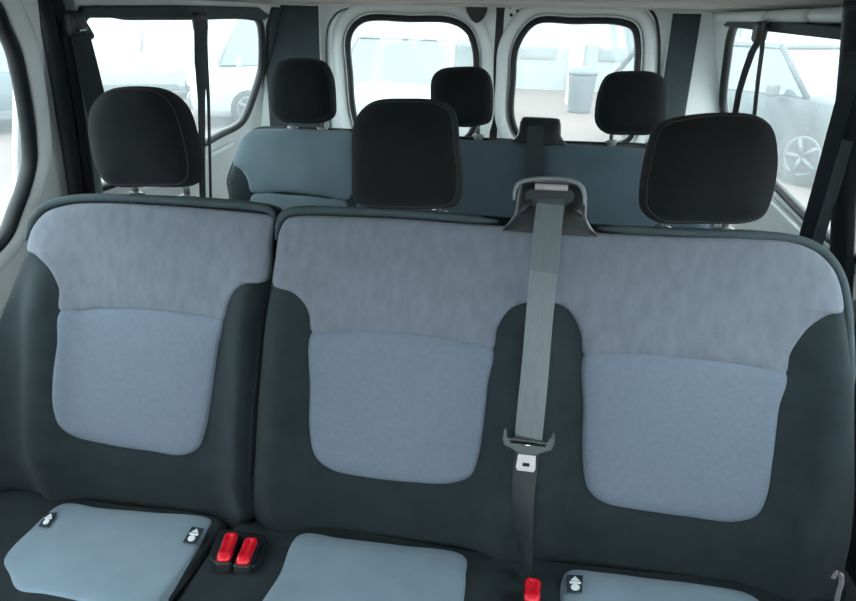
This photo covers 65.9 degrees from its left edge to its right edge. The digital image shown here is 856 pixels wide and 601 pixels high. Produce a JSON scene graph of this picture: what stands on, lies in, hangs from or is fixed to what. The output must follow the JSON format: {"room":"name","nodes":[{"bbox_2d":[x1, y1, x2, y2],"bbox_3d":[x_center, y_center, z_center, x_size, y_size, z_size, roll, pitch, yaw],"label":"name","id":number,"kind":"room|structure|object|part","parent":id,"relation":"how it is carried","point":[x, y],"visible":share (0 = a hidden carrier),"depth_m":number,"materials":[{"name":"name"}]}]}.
{"room":"vehicle interior","nodes":[
{"label":"vehicle interior","id":0,"kind":"room"},
{"bbox_2d":[11,0,278,202],"bbox_3d":[-0.841,-0.265,2.173,0.370,1.329,1.450,5,23,8],"label":"van body interior","id":1,"kind":"structure","parent":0,"point":[56,185],"depth_m":1.76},
{"bbox_2d":[0,0,43,316],"bbox_3d":[-1.006,0.214,1.025,0.367,1.301,1.142,5,23,8],"label":"door","id":2,"kind":"structure","parent":1,"relation":"in","point":[8,275],"depth_m":1.40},
{"bbox_2d":[0,0,51,271],"bbox_3d":[-0.888,-0.128,0.896,0.184,0.643,1.112,5,23,8],"label":"door frame","id":3,"kind":"structure","parent":1,"relation":"attached to","point":[20,22],"depth_m":1.33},
{"bbox_2d":[38,0,83,194],"bbox_3d":[-0.802,-0.335,1.473,0.044,0.672,0.306,-12,26,-28],"label":"trim","id":4,"kind":"structure","parent":1,"relation":"attached to","point":[49,26],"depth_m":1.39,"materials":[{"name":"black plastic"}]},
{"bbox_2d":[52,0,95,193],"bbox_3d":[-0.796,-0.341,1.503,0.053,0.691,0.324,-12,26,-28],"label":"trim","id":5,"kind":"structure","parent":1,"relation":"attached to","point":[76,94],"depth_m":1.43,"materials":[{"name":"black plastic"}]},
{"bbox_2d":[59,10,103,116],"bbox_3d":[-0.723,-0.436,1.432,0.053,0.357,0.168,-3,24,-10],"label":"belt","id":6,"kind":"object","parent":1,"relation":"attached to","point":[73,24],"visible":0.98,"depth_m":1.35,"materials":[{"name":"black fabric"}]},
{"bbox_2d":[64,0,102,192],"bbox_3d":[-0.795,-0.363,1.540,0.046,0.675,0.325,-11,26,-27],"label":"trim","id":7,"kind":"structure","parent":1,"relation":"attached to","point":[70,4],"depth_m":1.57,"materials":[{"name":"black plastic"}]},
{"bbox_2d":[78,5,269,19],"bbox_3d":[-0.648,-0.814,1.864,0.022,0.040,1.057,5,23,8],"label":"trim","id":8,"kind":"structure","parent":1,"relation":"attached to","point":[117,11],"depth_m":1.70,"materials":[{"name":"black plastic"}]},
{"bbox_2d":[85,5,265,191],"bbox_3d":[-0.717,-0.639,1.988,0.142,0.443,1.111,5,23,8],"label":"trim","id":9,"kind":"structure","parent":1,"relation":"attached to","point":[242,120],"depth_m":2.39,"materials":[{"name":"white plastic"}]},
{"bbox_2d":[124,141,234,194],"bbox_3d":[-0.784,-0.382,2.042,0.028,0.083,0.840,5,23,9],"label":"trim","id":10,"kind":"structure","parent":1,"relation":"attached to","point":[147,190],"depth_m":2.24,"materials":[{"name":"white plastic"}]},
{"bbox_2d":[192,12,211,197],"bbox_3d":[-0.688,-0.529,2.019,0.059,0.649,0.371,-11,26,-26],"label":"belt","id":11,"kind":"object","parent":1,"relation":"attached to","point":[199,19],"visible":0.93,"depth_m":1.89,"materials":[{"name":"black fabric"}]},
{"bbox_2d":[262,7,280,88],"bbox_3d":[-0.587,-0.948,2.512,0.094,0.308,0.208,5,23,8],"label":"trim","id":12,"kind":"structure","parent":1,"relation":"attached to","point":[271,26],"depth_m":2.42,"materials":[{"name":"grey plastic"}]},
{"bbox_2d":[258,3,320,126],"bbox_3d":[-0.627,-0.485,2.676,0.440,1.365,0.030,-9,25,-23],"label":"trim","id":13,"kind":"structure","parent":1,"relation":"attached to","point":[264,119],"depth_m":2.54,"materials":[{"name":"grey plastic"}]},
{"bbox_2d":[266,5,320,126],"bbox_3d":[-0.520,-0.641,2.639,0.212,0.985,0.020,-9,25,-23],"label":"trim","id":14,"kind":"structure","parent":1,"relation":"attached to","point":[297,32],"depth_m":2.49,"materials":[{"name":"black plastic"}]},
{"bbox_2d":[302,2,690,10],"bbox_3d":[0.218,-1.069,2.369,1.400,0.030,0.060,5,23,8],"label":"trim","id":15,"kind":"structure","parent":1,"relation":"attached to","point":[504,5],"depth_m":2.34,"materials":[{"name":"grey plastic"}]},
{"bbox_2d":[218,0,842,12],"bbox_3d":[-0.063,-0.390,0.747,1.600,0.062,3.740,5,23,8],"label":"ceiling","id":16,"kind":"structure","parent":0,"point":[714,6],"depth_m":1.86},
{"bbox_2d":[712,8,855,331],"bbox_3d":[1.042,-0.109,1.901,0.370,1.329,1.470,5,23,8],"label":"wall","id":17,"kind":"structure","parent":0,"point":[769,221],"depth_m":2.13,"materials":[{"name":"white plastic"}]},
{"bbox_2d":[664,14,700,119],"bbox_3d":[0.895,-0.545,2.489,0.100,0.983,0.020,10,25,19],"label":"trim","id":18,"kind":"structure","parent":17,"relation":"attached to","point":[684,31],"depth_m":2.35,"materials":[{"name":"plastic"}]},
{"bbox_2d":[662,10,720,226],"bbox_3d":[1.039,-0.381,2.516,0.415,1.365,0.030,10,25,19],"label":"trim","id":19,"kind":"structure","parent":17,"relation":"attached to","point":[703,97],"depth_m":2.35,"materials":[{"name":"grey plastic"}]},
{"bbox_2d":[732,21,768,114],"bbox_3d":[0.868,-0.567,1.767,0.067,0.332,0.365,9,24,19],"label":"belt","id":20,"kind":"object","parent":17,"relation":"attached to","point":[760,28],"visible":0.92,"depth_m":1.67,"materials":[{"name":"black fabric"}]},
{"bbox_2d":[716,7,841,22],"bbox_3d":[0.839,-0.692,1.607,0.028,0.028,1.080,5,23,8],"label":"trim","id":21,"kind":"structure","parent":17,"relation":"attached to","point":[826,14],"depth_m":1.47,"materials":[{"name":"grey plastic"}]},
{"bbox_2d":[724,20,840,39],"bbox_3d":[0.840,-0.663,1.599,0.019,0.043,0.950,5,23,8],"label":"trim","id":22,"kind":"structure","parent":17,"relation":"attached to","point":[830,31],"depth_m":1.42,"materials":[{"name":"plastic"}]},
{"bbox_2d":[719,24,855,263],"bbox_3d":[0.942,-0.502,1.782,0.155,0.490,1.195,5,23,8],"label":"trim","id":23,"kind":"structure","parent":17,"relation":"attached to","point":[780,189],"depth_m":2.10,"materials":[{"name":"grey plastic"}]},
{"bbox_2d":[769,197,855,300],"bbox_3d":[0.977,-0.212,1.808,0.033,0.112,0.841,4,23,6],"label":"trim","id":24,"kind":"structure","parent":17,"relation":"attached to","point":[786,218],"depth_m":1.77,"materials":[{"name":"white plastic"}]},
{"bbox_2d":[799,51,855,238],"bbox_3d":[0.786,-0.254,1.311,0.028,0.458,0.365,14,26,27],"label":"belt","id":25,"kind":"object","parent":17,"relation":"attached to","point":[846,93],"visible":0.78,"depth_m":1.24,"materials":[{"name":"black fabric"}]},
{"bbox_2d":[812,139,852,244],"bbox_3d":[0.837,-0.197,1.384,0.024,0.303,0.254,14,26,28],"label":"belt","id":26,"kind":"object","parent":17,"relation":"attached to","point":[838,172],"visible":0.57,"depth_m":1.34,"materials":[{"name":"black fabric"}]},
{"bbox_2d":[830,0,855,314],"bbox_3d":[0.845,-0.222,1.334,0.276,0.727,0.078,-9,25,-22],"label":"trim","id":27,"kind":"structure","parent":17,"relation":"attached to","point":[843,213],"depth_m":1.32,"materials":[{"name":"black plastic"}]},
{"bbox_2d":[844,567,855,600],"bbox_3d":[-0.094,0.899,1.277,2.260,0.060,3.800,5,23,8],"label":"floor","id":28,"kind":"structure","parent":0,"point":[851,589],"depth_m":1.66,"materials":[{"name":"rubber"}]},
{"bbox_2d":[0,86,283,600],"bbox_3d":[-0.690,0.295,1.077,0.743,1.183,0.794,5,23,8],"label":"seat","id":29,"kind":"object","parent":28,"relation":"on","point":[132,324],"visible":0.98,"depth_m":1.19,"materials":[{"name":"grey fabric"}]},
{"bbox_2d":[0,490,226,600],"bbox_3d":[-0.658,0.512,1.042,0.508,0.225,0.574,5,23,8],"label":"seat cushion","id":30,"kind":"object","parent":29,"relation":"on","point":[56,545],"depth_m":1.15,"materials":[{"name":"grey fabric"}]},
{"bbox_3d":[-0.534,-0.195,1.208,0.011,0.103,0.024,3,23,3],"label":"headrest post","id":31,"kind":"part","parent":29,"relation":"part of","materials":[{"name":"metal"}]},
{"bbox_3d":[-0.525,0.148,1.226,0.318,0.269,0.122,5,23,8],"label":"panel","id":32,"kind":"part","parent":29,"relation":"part of","materials":[{"name":"blue fabric"}]},
{"bbox_3d":[-0.651,0.143,1.286,0.739,0.683,0.265,5,23,8],"label":"backrest","id":33,"kind":"part","parent":29,"relation":"part of","materials":[{"name":"grey fabric"}]},
{"bbox_3d":[-0.509,-0.066,1.198,0.470,0.207,0.111,5,23,8],"label":"panel","id":34,"kind":"part","parent":29,"relation":"part of","materials":[{"name":"fabric"}]},
{"bbox_3d":[-0.435,-0.190,1.194,0.011,0.108,0.023,3,23,4],"label":"headrest post","id":35,"kind":"part","parent":29,"relation":"part of","materials":[{"name":"metal"}]},
{"bbox_2d":[227,58,713,228],"bbox_3d":[0.031,0.002,1.792,1.516,1.190,0.716,5,23,8],"label":"bench","id":36,"kind":"object","parent":28,"relation":"on","point":[284,167],"visible":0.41,"depth_m":1.87,"materials":[{"name":"grey fabric"}]},
{"bbox_3d":[-0.396,-0.409,1.972,0.377,0.205,0.097,5,23,8],"label":"panel","id":37,"kind":"part","parent":36,"relation":"part of","materials":[{"name":"blue fabric"}]},
{"bbox_3d":[-0.387,-0.214,1.993,0.305,0.205,0.092,5,23,8],"label":"panel","id":38,"kind":"part","parent":36,"relation":"part of","materials":[{"name":"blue fabric"}]},
{"bbox_3d":[0.036,-0.344,1.908,0.512,0.251,0.125,5,23,8],"label":"panel","id":39,"kind":"part","parent":36,"relation":"part of","materials":[{"name":"teal fabric"}]},
{"bbox_3d":[0.069,-0.168,1.972,1.516,0.622,0.239,5,23,8],"label":"backrest","id":40,"kind":"part","parent":36,"relation":"part of","materials":[{"name":"grey fabric"}]},
{"bbox_3d":[0.144,-0.480,1.895,0.011,0.115,0.021,9,24,18],"label":"headrest post","id":41,"kind":"part","parent":36,"relation":"part of","materials":[{"name":"metal"}]},
{"bbox_2d":[525,126,543,177],"bbox_3d":[0.293,-0.326,1.837,0.046,0.300,0.100,1,23,1],"label":"belt","id":42,"kind":"object","parent":36,"relation":"attached to","point":[534,148],"visible":0.43,"depth_m":1.83,"materials":[{"name":"black fabric"}]},
{"bbox_2d":[510,117,566,144],"bbox_3d":[0.317,-0.473,1.875,0.172,0.093,0.105,5,23,8],"label":"outlet","id":43,"kind":"object","parent":36,"relation":"attached to","point":[552,126],"depth_m":1.84,"materials":[{"name":"black plastic"}]},
{"bbox_3d":[0.542,-0.291,1.840,0.473,0.261,0.127,5,23,8],"label":"panel","id":44,"kind":"part","parent":36,"relation":"part of","materials":[{"name":"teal fabric"}]},
{"bbox_2d":[176,98,855,600],"bbox_3d":[0.145,0.366,0.957,1.098,1.180,0.795,5,23,8],"label":"bench","id":45,"kind":"object","parent":28,"relation":"on","point":[699,409],"visible":0.98,"depth_m":1.09,"materials":[{"name":"grey fabric"}]},
{"bbox_2d":[214,532,240,572],"bbox_3d":[-0.343,0.429,1.130,0.030,0.040,0.084,-1,23,-5],"label":"seat belt buckle","id":46,"kind":"object","parent":45,"relation":"on","point":[227,551],"visible":1,"depth_m":1.10,"materials":[{"name":"red plastic"}]},
{"bbox_2d":[233,537,260,574],"bbox_3d":[-0.307,0.432,1.121,0.031,0.039,0.077,1,23,-1],"label":"seat belt buckle","id":47,"kind":"object","parent":45,"relation":"on","point":[244,561],"visible":1,"depth_m":1.10,"materials":[{"name":"red plastic"}]},
{"bbox_3d":[-0.051,0.185,1.164,0.321,0.266,0.112,5,23,8],"label":"panel","id":48,"kind":"part","parent":45,"relation":"part of","materials":[{"name":"fabric"}]},
{"bbox_3d":[-0.038,-0.032,1.135,0.463,0.210,0.105,5,23,8],"label":"panel","id":49,"kind":"part","parent":45,"relation":"part of","materials":[{"name":"fabric"}]},
{"bbox_2d":[176,521,824,600],"bbox_3d":[0.116,0.574,0.934,1.082,0.227,0.583,5,23,8],"label":"seat cushion","id":50,"kind":"object","parent":45,"relation":"on","point":[295,560],"depth_m":1.12,"materials":[{"name":"grey fabric"}]},
{"bbox_2d":[521,577,542,600],"bbox_3d":[0.164,0.464,1.041,0.034,0.036,0.062,5,23,8],"label":"seat belt buckle","id":51,"kind":"object","parent":45,"relation":"on","point":[532,588],"visible":1,"depth_m":1.03,"materials":[{"name":"red plastic"}]},
{"bbox_2d":[502,199,564,578],"bbox_3d":[0.170,0.149,1.084,0.082,0.602,0.222,5,23,8],"label":"belt","id":52,"kind":"object","parent":45,"relation":"on","point":[547,230],"visible":1,"depth_m":1.04,"materials":[{"name":"fabric"}]},
{"bbox_3d":[0.158,0.255,1.057,0.038,0.038,0.012,5,23,8],"label":"tongue plate","id":53,"kind":"part","parent":52,"relation":"part of","materials":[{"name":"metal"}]},
{"bbox_2d":[502,176,596,236],"bbox_3d":[0.205,-0.155,1.101,0.168,0.118,0.108,5,23,8],"label":"outlet","id":54,"kind":"object","parent":45,"relation":"attached to","point":[575,223],"depth_m":1.06,"materials":[{"name":"grey plastic"}]},
{"bbox_3d":[0.199,0.220,1.172,1.073,0.704,0.266,5,23,8],"label":"backrest","id":55,"kind":"part","parent":45,"relation":"part of","materials":[{"name":"grey fabric"}]},
{"bbox_3d":[0.406,0.223,1.100,0.318,0.269,0.114,5,23,8],"label":"panel","id":56,"kind":"part","parent":45,"relation":"part of","materials":[{"name":"fabric"}]},
{"bbox_3d":[0.415,0.001,1.074,0.468,0.212,0.100,5,23,8],"label":"panel","id":57,"kind":"part","parent":45,"relation":"part of","materials":[{"name":"fabric"}]},
{"bbox_2d":[831,570,843,600],"bbox_3d":[0.458,0.332,0.743,0.023,0.068,0.007,5,23,8],"label":"strap","id":58,"kind":"object","parent":45,"relation":"attached to","point":[836,573],"visible":1,"depth_m":0.73,"materials":[{"name":"grey fabric"}]},
{"bbox_3d":[0.223,-0.507,2.732,1.800,1.395,0.020,5,23,8],"label":"wall","id":59,"kind":"structure","parent":0,"visible":0},
{"bbox_2d":[319,4,495,137],"bbox_3d":[-0.092,-0.519,2.744,0.682,1.355,0.040,5,23,8],"label":"door","id":60,"kind":"structure","parent":59,"relation":"in","point":[327,11],"depth_m":2.53,"materials":[{"name":"white metal"}]},
{"bbox_2d":[466,7,487,22],"bbox_3d":[0.179,-1.057,2.430,0.078,0.065,0.030,5,23,8],"label":"trim","id":61,"kind":"structure","parent":60,"relation":"attached to","point":[476,14],"depth_m":2.42,"materials":[{"name":"black plastic"}]},
{"bbox_2d":[325,5,660,142],"bbox_3d":[0.247,-0.740,2.565,1.322,0.788,0.030,5,23,8],"label":"door frame","id":62,"kind":"structure","parent":59,"relation":"attached to","point":[642,18],"depth_m":2.47,"materials":[{"name":"grey plastic"}]},
{"bbox_2d":[489,7,504,137],"bbox_3d":[0.256,-0.476,2.699,0.035,1.365,0.030,5,23,8],"label":"trim","id":63,"kind":"structure","parent":59,"relation":"attached to","point":[499,10],"depth_m":2.47,"materials":[{"name":"plastic"}]},
{"bbox_2d":[497,8,671,141],"bbox_3d":[0.577,-0.465,2.651,0.623,1.355,0.040,5,23,8],"label":"door","id":64,"kind":"structure","parent":59,"relation":"in","point":[664,17],"depth_m":2.40,"materials":[{"name":"white metal"}]},
{"bbox_3d":[0.751,0.588,0.215,0.381,1.304,2.335,5,23,8],"label":"wall","id":65,"kind":"structure","parent":0,"visible":0},
{"bbox_2d":[845,331,855,586],"bbox_3d":[0.910,0.626,1.003,0.206,0.678,1.370,5,23,8],"label":"trim","id":66,"kind":"structure","parent":65,"relation":"attached to","point":[850,565],"depth_m":1.60,"materials":[{"name":"black plastic"}]},
{"label":"outside","id":67,"kind":"structure","parent":0,"visible":0},
{"bbox_2d":[0,88,830,227],"bbox_3d":[2.927,-5.970,18.959,140.000,0.100,140.000,5,23,8],"label":"ground","id":68,"kind":"structure","parent":67,"point":[527,102],"depth_m":12.46,"materials":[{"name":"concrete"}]},
{"bbox_2d":[0,42,12,122],"bbox_3d":[-7.790,-3.515,10.503,4.440,1.598,2.160,-18,30,-37],"label":"car","id":69,"kind":"object","parent":68,"relation":"on","point":[6,89],"visible":0.05,"depth_m":10.39,"materials":[{"name":"blue paint"}]},
{"bbox_3d":[-7.223,-2.783,10.093,1.892,0.140,0.060,-18,30,-37],"label":"sill","id":70,"kind":"part","parent":69,"relation":"part of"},
{"bbox_2d":[87,18,232,92],"bbox_3d":[-7.117,-5.877,15.237,5.340,2.248,2.360,-8,25,-20],"label":"van","id":71,"kind":"object","parent":68,"relation":"on","point":[152,53],"visible":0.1,"depth_m":14.69,"materials":[{"name":"white paint"}]},
{"bbox_3d":[-6.784,-4.751,14.723,2.288,0.140,0.060,-8,25,-20],"label":"sill","id":72,"kind":"part","parent":71,"relation":"part of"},
{"bbox_3d":[-6.147,-6.105,14.602,3.654,1.170,0.230,-8,25,-20],"label":"panel","id":73,"kind":"part","parent":71,"relation":"part of","materials":[{"name":"white paint"}]},
{"bbox_2d":[186,19,463,120],"bbox_3d":[-1.792,-4.539,12.504,5.340,2.148,2.360,-5,24,-14],"label":"van","id":74,"kind":"object","parent":68,"relation":"on","point":[232,76],"visible":0.3,"depth_m":11.31,"materials":[{"name":"white paint"}]},
{"bbox_2d":[235,57,241,66],"bbox_3d":[-3.182,-4.007,11.102,0.100,0.150,0.180,-5,24,-14],"label":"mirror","id":75,"kind":"object","parent":74,"relation":"attached to","point":[238,60],"depth_m":11.03,"materials":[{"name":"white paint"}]},
{"bbox_3d":[-0.878,-4.730,11.778,3.654,1.070,0.230,-5,24,-14],"label":"panel","id":76,"kind":"part","parent":74,"relation":"part of","materials":[{"name":"white paint"}]},
{"bbox_2d":[351,31,472,135],"bbox_3d":[-0.134,-3.082,9.775,2.210,1.678,4.440,9,24,17],"label":"van","id":77,"kind":"object","parent":68,"relation":"on","point":[392,64],"visible":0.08,"depth_m":8.79,"materials":[{"name":"silver metal"}]},
{"bbox_2d":[565,24,589,104],"bbox_3d":[3.505,-5.638,15.676,0.440,1.890,0.440,5,23,8],"label":"post","id":78,"kind":"object","parent":68,"relation":"on","point":[578,34],"visible":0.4,"depth_m":15.41,"materials":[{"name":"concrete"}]},
{"bbox_2d":[568,66,597,113],"bbox_3d":[3.361,-4.625,14.471,0.632,0.970,0.632,5,23,8],"label":"waste bin","id":79,"kind":"object","parent":68,"relation":"on","point":[582,79],"visible":1,"depth_m":14.26,"materials":[{"name":"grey plastic"}]},
{"bbox_3d":[3.369,-4.993,14.314,0.632,0.170,0.632,5,23,8],"label":"lid","id":80,"kind":"part","parent":79,"relation":"part of","materials":[{"name":"white plastic"}]},
{"bbox_2d":[516,23,771,91],"bbox_3d":[5.793,-8.585,19.974,9.400,4.025,4.400,6,24,12],"label":"building","id":81,"kind":"structure","parent":68,"relation":"on","point":[543,53],"depth_m":18.79,"materials":[{"name":"white"}]},
{"bbox_3d":[3.176,-7.573,18.777,0.860,1.160,0.040,6,24,12],"label":"pane","id":82,"kind":"part","parent":81,"relation":"part of","materials":[{"name":"glass"}]},
{"bbox_3d":[5.319,-7.338,18.335,0.860,1.160,0.040,6,24,12],"label":"pane","id":83,"kind":"part","parent":81,"relation":"part of","materials":[{"name":"glass"}]},
{"bbox_2d":[614,38,839,185],"bbox_3d":[4.789,-2.871,9.531,2.210,1.678,4.640,-11,26,-27],"label":"car","id":84,"kind":"object","parent":68,"relation":"on","point":[797,96],"visible":0.27,"depth_m":8.37,"materials":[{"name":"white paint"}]},
{"bbox_2d":[765,84,780,96],"bbox_3d":[4.324,-2.637,8.274,0.180,0.150,0.100,-11,26,-27],"label":"mirror","id":85,"kind":"object","parent":84,"relation":"attached to","point":[772,90],"depth_m":8.23,"materials":[{"name":"white"}]},
{"bbox_2d":[770,32,839,45],"bbox_3d":[9.994,-4.768,13.572,5.540,2.198,2.360,19,29,35],"label":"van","id":86,"kind":"object","parent":68,"relation":"on","point":[774,35],"visible":0.02,"depth_m":13.94,"materials":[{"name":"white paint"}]}
]}

